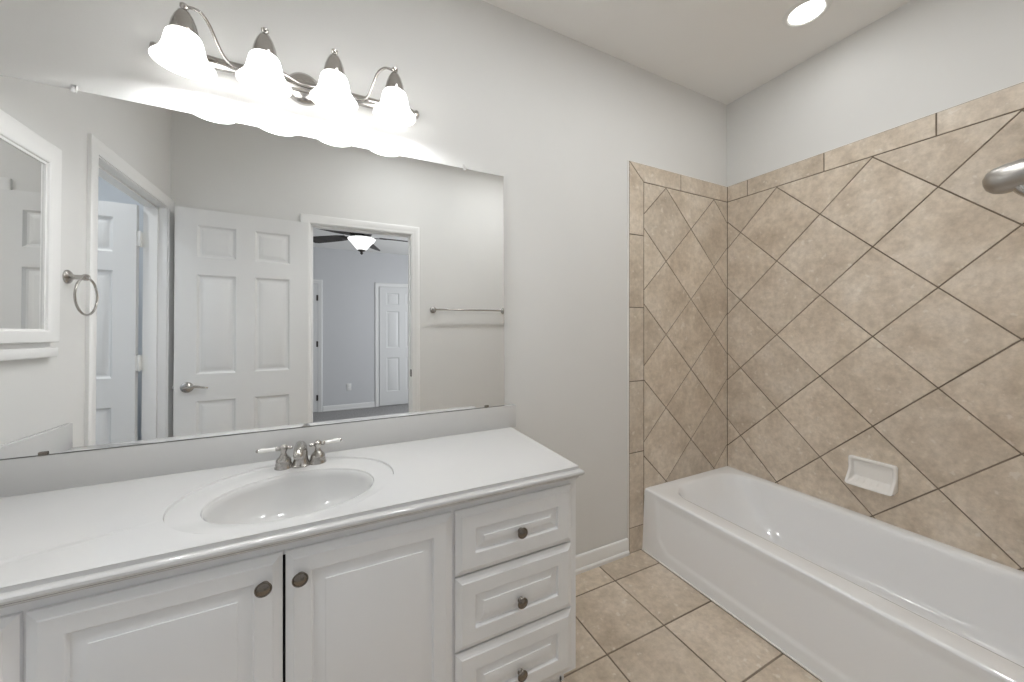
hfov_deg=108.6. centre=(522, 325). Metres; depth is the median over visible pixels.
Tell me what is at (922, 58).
wall
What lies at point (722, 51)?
ceiling
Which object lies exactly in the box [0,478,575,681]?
vanity cabinet
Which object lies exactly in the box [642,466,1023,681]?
bathtub
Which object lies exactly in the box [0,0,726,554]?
wall
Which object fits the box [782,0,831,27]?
recessed light
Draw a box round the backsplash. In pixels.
[0,404,515,497]
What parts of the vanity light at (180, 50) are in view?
lamp shade, bulb, lamp shade, bulb, rail, scroll arm, lamp shade, bulb, lamp shade, bulb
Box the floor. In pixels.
[561,549,821,681]
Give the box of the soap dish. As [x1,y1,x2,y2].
[845,455,897,495]
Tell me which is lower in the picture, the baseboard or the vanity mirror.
the baseboard
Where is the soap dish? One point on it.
(876, 476)
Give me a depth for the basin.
1.15 m
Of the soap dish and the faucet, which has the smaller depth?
the faucet
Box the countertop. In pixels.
[0,404,584,607]
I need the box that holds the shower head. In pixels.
[982,158,1023,196]
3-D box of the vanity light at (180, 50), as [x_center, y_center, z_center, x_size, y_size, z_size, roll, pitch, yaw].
[-0.753,-0.864,1.250,0.815,0.179,0.214,0,0,-27]
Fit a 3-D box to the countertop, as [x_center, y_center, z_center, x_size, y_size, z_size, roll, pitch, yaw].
[-0.662,0.493,1.100,1.682,0.250,0.563,0,0,-27]
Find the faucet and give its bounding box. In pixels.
[256,438,341,470]
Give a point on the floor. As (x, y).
(637, 620)
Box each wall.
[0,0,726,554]
[727,0,1023,185]
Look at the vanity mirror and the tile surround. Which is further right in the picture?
the tile surround
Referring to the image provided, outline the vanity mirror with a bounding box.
[0,75,503,459]
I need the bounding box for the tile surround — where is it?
[627,81,1023,571]
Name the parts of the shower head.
handle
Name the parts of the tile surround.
tile panel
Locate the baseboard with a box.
[576,538,629,574]
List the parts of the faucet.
lever, handle, spout, handle, lever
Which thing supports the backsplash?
attached to the wall at (494, 90)
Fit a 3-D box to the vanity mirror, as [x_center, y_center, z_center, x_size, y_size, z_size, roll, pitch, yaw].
[-0.805,-0.169,1.331,1.609,1.073,0.023,0,0,-27]
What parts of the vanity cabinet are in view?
drawer, door, knob, knob, door, drawer, drawer, drawer, knob, knob, knob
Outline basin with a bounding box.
[202,470,373,523]
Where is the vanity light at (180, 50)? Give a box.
[148,2,418,126]
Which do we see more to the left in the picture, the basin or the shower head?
the basin
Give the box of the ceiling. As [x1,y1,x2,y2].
[482,0,911,104]

